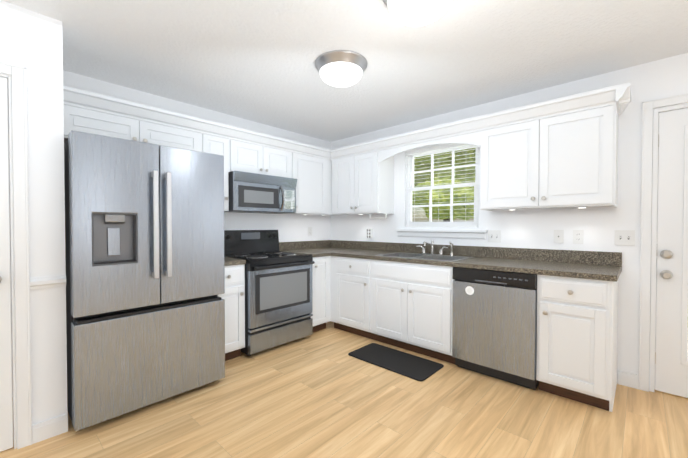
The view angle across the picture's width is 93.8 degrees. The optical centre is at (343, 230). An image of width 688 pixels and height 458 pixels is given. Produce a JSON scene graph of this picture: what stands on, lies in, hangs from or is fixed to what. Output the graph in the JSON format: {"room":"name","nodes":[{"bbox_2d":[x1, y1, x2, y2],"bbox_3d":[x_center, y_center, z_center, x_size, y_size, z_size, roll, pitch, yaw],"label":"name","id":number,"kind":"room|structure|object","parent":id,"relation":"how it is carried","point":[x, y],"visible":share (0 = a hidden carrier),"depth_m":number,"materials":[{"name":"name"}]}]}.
{"room":"kitchen","nodes":[
{"label":"kitchen","id":0,"kind":"room"},
{"bbox_2d":[0,0,67,424],"bbox_3d":[-2.895,0.496,1.159,0.778,3.430,2.800,1,1,43],"label":"wall","id":1,"kind":"structure","parent":0,"point":[31,41],"depth_m":1.85,"materials":[{"name":"white paint"}]},
{"bbox_2d":[0,77,12,451],"bbox_3d":[-2.059,0.189,1.478,0.099,2.017,0.732,1,1,43],"label":"pantry door","id":2,"kind":"structure","parent":1,"relation":"in","point":[6,421],"depth_m":1.74,"materials":[{"name":"white wood"}]},
{"bbox_2d":[0,61,31,448],"bbox_3d":[-2.098,0.156,1.514,0.142,2.098,0.878,1,1,43],"label":"door frame","id":3,"kind":"structure","parent":1,"relation":"attached to","point":[19,255],"depth_m":1.77,"materials":[{"name":"white wood"}]},
{"bbox_2d":[30,275,65,289],"bbox_3d":[-1.701,0.299,1.852,0.025,0.067,0.155,1,1,43],"label":"trim","id":4,"kind":"structure","parent":1,"relation":"attached to","point":[47,282],"depth_m":1.85,"materials":[{"name":"white wood"}]},
{"bbox_2d":[32,370,637,443],"bbox_3d":[0.223,1.143,2.163,4.029,0.105,0.108,0,1,-9],"label":"baseboard","id":5,"kind":"structure","parent":1,"relation":"attached to","point":[49,428],"depth_m":1.89,"materials":[{"name":"white wood"}]},
{"bbox_2d":[8,70,330,396],"bbox_3d":[-2.166,-0.026,2.623,0.150,2.430,5.950,1,1,43],"label":"wall","id":6,"kind":"structure","parent":0,"point":[290,227],"depth_m":3.63,"materials":[{"name":"white paint"}]},
{"bbox_2d":[63,94,150,143],"bbox_3d":[-1.913,-0.807,2.534,0.322,0.268,0.562,1,1,43],"label":"upper cabinet","id":7,"kind":"object","parent":6,"relation":"attached to","point":[80,114],"depth_m":2.42,"materials":[{"name":"white wood"}]},
{"bbox_2d":[151,114,198,151],"bbox_3d":[-1.614,-0.812,2.856,0.322,0.268,0.560,1,1,43],"label":"upper cabinet","id":8,"kind":"object","parent":6,"relation":"attached to","point":[170,132],"depth_m":2.78,"materials":[{"name":"white wood"}]},
{"bbox_2d":[199,126,230,209],"bbox_3d":[-1.332,-0.577,3.164,0.322,0.746,0.270,1,1,43],"label":"upper cabinet","id":9,"kind":"object","parent":6,"relation":"attached to","point":[212,141],"depth_m":3.06,"materials":[{"name":"white wood"}]},
{"bbox_2d":[227,130,270,174],"bbox_3d":[-1.090,-0.774,3.423,0.322,0.361,0.443,1,1,43],"label":"upper cabinet","id":10,"kind":"object","parent":6,"relation":"attached to","point":[245,153],"depth_m":3.30,"materials":[{"name":"white wood"}]},
{"bbox_2d":[224,171,296,213],"bbox_3d":[-0.927,-0.389,3.498,0.466,0.383,0.758,1,1,43],"label":"microwave","id":11,"kind":"object","parent":10,"relation":"attached to","point":[257,193],"visible":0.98,"depth_m":3.33,"materials":[{"name":"grey metal"}]},
{"bbox_2d":[271,142,290,177],"bbox_3d":[-0.871,-0.777,3.658,0.322,0.361,0.444,1,1,43],"label":"upper cabinet","id":12,"kind":"object","parent":6,"relation":"attached to","point":[280,154],"depth_m":3.60,"materials":[{"name":"white wood"}]},
{"bbox_2d":[282,146,326,213],"bbox_3d":[-0.532,-0.590,4.028,0.322,0.746,0.555,1,1,43],"label":"upper cabinet","id":13,"kind":"object","parent":6,"relation":"attached to","point":[309,167],"depth_m":3.92,"materials":[{"name":"white wood"}]},
{"bbox_2d":[308,227,311,235],"bbox_3d":[-0.458,0.012,4.351,0.007,0.116,0.072,1,1,43],"label":"electrical outlet plate","id":14,"kind":"object","parent":6,"relation":"attached to","point":[309,228],"depth_m":4.35,"materials":[{"name":"white plastic"}]},
{"bbox_2d":[0,321,687,457],"bbox_3d":[0.180,1.282,0.468,6.550,0.120,5.950,1,1,43],"label":"floor","id":15,"kind":"structure","parent":0,"point":[322,393],"depth_m":2.04,"materials":[{"name":"laminate"}]},
{"bbox_2d":[64,130,224,431],"bbox_3d":[-1.529,0.304,2.438,0.923,1.774,0.906,1,1,43],"label":"refrigerator","id":16,"kind":"object","parent":15,"relation":"on","point":[145,271],"visible":0.98,"depth_m":2.08,"materials":[{"name":"grey metal"}]},
{"bbox_2d":[217,264,244,360],"bbox_3d":[-1.232,0.744,3.036,0.635,0.876,0.344,1,1,43],"label":"base cabinet","id":17,"kind":"object","parent":15,"relation":"on","point":[233,296],"visible":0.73,"depth_m":2.89,"materials":[{"name":"white painted wood"}]},
{"bbox_2d":[224,257,245,265],"bbox_3d":[-1.246,0.233,3.041,0.633,0.146,0.344,1,1,43],"label":"countertop","id":18,"kind":"structure","parent":17,"relation":"on","point":[230,261],"depth_m":2.90,"materials":[{"name":"stone"}]},
{"bbox_2d":[224,230,314,355],"bbox_3d":[-0.823,0.587,3.416,0.748,1.178,0.760,1,1,43],"label":"range","id":19,"kind":"object","parent":15,"relation":"on","point":[278,297],"visible":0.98,"depth_m":3.21,"materials":[{"name":"grey metal"}]},
{"bbox_2d":[348,343,443,380],"bbox_3d":[0.455,1.177,2.936,0.795,0.012,0.405,1,1,43],"label":"kitchen mat","id":20,"kind":"object","parent":15,"relation":"on","point":[414,367],"visible":0.96,"depth_m":2.88,"materials":[{"name":"black rubber"}]},
{"bbox_2d":[311,256,617,411],"bbox_3d":[0.856,0.744,3.023,2.574,0.876,0.932,1,1,43],"label":"base cabinet","id":21,"kind":"object","parent":15,"relation":"on","point":[404,305],"visible":0.88,"depth_m":2.45,"materials":[{"name":"white painted wood"}]},
{"bbox_2d":[279,240,330,256],"bbox_3d":[-0.501,0.221,3.842,0.637,0.146,0.300,1,1,43],"label":"countertop","id":22,"kind":"structure","parent":21,"relation":"on","point":[320,248],"depth_m":4.13,"materials":[{"name":"stone"}]},
{"bbox_2d":[331,240,621,281],"bbox_3d":[0.755,0.229,3.325,3.183,0.146,0.650,1,1,43],"label":"countertop","id":23,"kind":"structure","parent":21,"relation":"on","point":[599,265],"depth_m":2.82,"materials":[{"name":"stone"}]},
{"bbox_2d":[375,252,473,261],"bbox_3d":[0.804,0.355,3.281,0.854,0.189,0.509,1,1,43],"label":"sink","id":24,"kind":"object","parent":23,"relation":"in","point":[428,257],"visible":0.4,"depth_m":3.33,"materials":[{"name":"silver metal"}]},
{"bbox_2d":[416,241,453,255],"bbox_3d":[0.911,0.184,3.366,0.421,0.150,0.206,1,1,43],"label":"faucet","id":25,"kind":"object","parent":23,"relation":"on","point":[440,250],"visible":1,"depth_m":3.37,"materials":[{"name":"silver metal"}]},
{"bbox_2d":[452,267,538,389],"bbox_3d":[1.359,0.750,2.759,0.620,0.873,0.614,1,1,43],"label":"dishwasher","id":26,"kind":"object","parent":15,"relation":"on","point":[494,324],"visible":0.92,"depth_m":2.51,"materials":[{"name":"grey metal"}]},
{"bbox_2d":[3,0,687,141],"bbox_3d":[0.180,-1.268,0.429,6.550,0.120,5.950,1,1,43],"label":"ceiling","id":27,"kind":"structure","parent":0,"point":[253,60],"depth_m":2.20,"materials":[{"name":"white paint"}]},
{"bbox_2d":[315,50,366,87],"bbox_3d":[-0.021,-1.163,2.397,0.390,0.149,0.390,1,1,43],"label":"ceiling light","id":28,"kind":"object","parent":27,"relation":"attached to","point":[340,68],"visible":1,"depth_m":2.28,"materials":[{"name":"white glass"}]},
{"bbox_2d":[382,0,451,25],"bbox_3d":[0.383,-1.151,1.627,0.390,0.149,0.390,1,1,43],"label":"ceiling light","id":29,"kind":"object","parent":27,"relation":"attached to","point":[414,12],"visible":1,"depth_m":1.60,"materials":[{"name":"white glass"}]},
{"bbox_2d":[331,53,687,376],"bbox_3d":[2.207,0.475,2.531,6.400,3.430,0.150,1,1,43],"label":"wall","id":30,"kind":"structure","parent":0,"point":[532,228],"depth_m":2.63,"materials":[{"name":"white paint"}]},
{"bbox_2d":[331,150,346,213],"bbox_3d":[0.110,-0.592,4.135,0.467,0.746,0.322,1,1,43],"label":"upper cabinet","id":31,"kind":"object","parent":30,"relation":"attached to","point":[338,161],"depth_m":4.08,"materials":[{"name":"white wood"}]},
{"bbox_2d":[366,228,372,238],"bbox_3d":[0.329,0.038,4.135,0.076,0.130,0.040,1,1,43],"label":"electrical outlet plate","id":32,"kind":"object","parent":30,"relation":"attached to","point":[369,231],"depth_m":4.12,"materials":[{"name":"white plastic"}]},
{"bbox_2d":[347,146,394,213],"bbox_3d":[0.345,-0.589,3.917,0.418,0.746,0.322,1,1,43],"label":"upper cabinet","id":33,"kind":"object","parent":30,"relation":"attached to","point":[370,170],"depth_m":3.79,"materials":[{"name":"white wood"}]},
{"bbox_2d":[368,213,386,218],"bbox_3d":[0.407,-0.171,3.883,0.264,0.062,0.100,1,1,43],"label":"paper towel holder","id":34,"kind":"object","parent":33,"relation":"attached to","point":[385,217],"visible":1,"depth_m":3.86,"materials":[{"name":"white"}]},
{"bbox_2d":[395,143,487,238],"bbox_3d":[1.048,-0.423,3.536,1.050,1.005,0.172,1,1,43],"label":"window","id":35,"kind":"structure","parent":30,"relation":"in","point":[411,172],"depth_m":3.51,"materials":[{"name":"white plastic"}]},
{"bbox_2d":[488,230,500,242],"bbox_3d":[1.452,0.056,3.111,0.118,0.116,0.015,1,1,43],"label":"switch plate","id":36,"kind":"object","parent":30,"relation":"attached to","point":[493,235],"depth_m":3.11,"materials":[{"name":"white plastic"}]},
{"bbox_2d":[479,114,526,209],"bbox_3d":[1.520,-0.572,2.827,0.528,0.746,0.322,1,1,43],"label":"upper cabinet","id":37,"kind":"object","parent":30,"relation":"attached to","point":[502,141],"depth_m":2.75,"materials":[{"name":"white wood"}]},
{"bbox_2d":[554,230,563,242],"bbox_3d":[1.838,0.051,2.757,0.072,0.116,0.008,1,1,43],"label":"switch plate","id":38,"kind":"object","parent":30,"relation":"attached to","point":[558,234],"depth_m":2.75,"materials":[{"name":"white plastic"}]},
{"bbox_2d":[527,94,622,207],"bbox_3d":[1.818,-0.568,2.551,0.528,0.746,0.322,1,1,43],"label":"upper cabinet","id":39,"kind":"object","parent":30,"relation":"attached to","point":[559,152],"depth_m":2.42,"materials":[{"name":"white wood"}]},
{"bbox_2d":[573,230,583,243],"bbox_3d":[1.939,0.053,2.664,0.072,0.116,0.007,1,1,43],"label":"electrical outlet plate","id":40,"kind":"object","parent":30,"relation":"attached to","point":[578,236],"depth_m":2.66,"materials":[{"name":"white plastic"}]},
{"bbox_2d":[614,230,634,245],"bbox_3d":[2.149,0.056,2.465,0.118,0.116,0.015,1,1,43],"label":"switch plate","id":41,"kind":"object","parent":30,"relation":"attached to","point":[624,237],"depth_m":2.47,"materials":[{"name":"white plastic"}]},
{"bbox_2d":[638,93,687,391],"bbox_3d":[2.603,0.126,2.041,1.066,2.143,0.021,1,1,43],"label":"door frame","id":42,"kind":"structure","parent":30,"relation":"attached to","point":[645,237],"depth_m":2.38,"materials":[{"name":"white wood"}]},
{"bbox_2d":[649,103,687,397],"bbox_3d":[2.646,0.155,2.088,0.946,2.083,0.192,1,1,43],"label":"entry door","id":43,"kind":"structure","parent":30,"relation":"in","point":[668,364],"depth_m":2.32,"materials":[{"name":"white painted wood"},{"name":"metal"}]},
{"label":"outside","id":44,"kind":"structure","parent":0,"visible":0},
{"bbox_3d":[34.389,0.988,27.259,100.000,0.250,79.840,1,1,43],"label":"lawn","id":45,"kind":"structure","parent":44,"visible":0},
{"bbox_2d":[412,147,475,219],"bbox_3d":[3.553,-1.707,6.388,5.451,5.526,4.136,1,1,43],"label":"tree","id":46,"kind":"object","parent":45,"relation":"on","point":[461,208],"depth_m":6.00,"materials":[{"name":"green plant"}]},
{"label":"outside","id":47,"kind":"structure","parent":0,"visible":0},
{"bbox_2d":[412,157,449,221],"bbox_3d":[2.847,-2.349,8.412,6.132,6.620,5.846,1,1,43],"label":"tree","id":48,"kind":"object","parent":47,"point":[418,178],"depth_m":8.39,"materials":[{"name":"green plant"}]}
]}

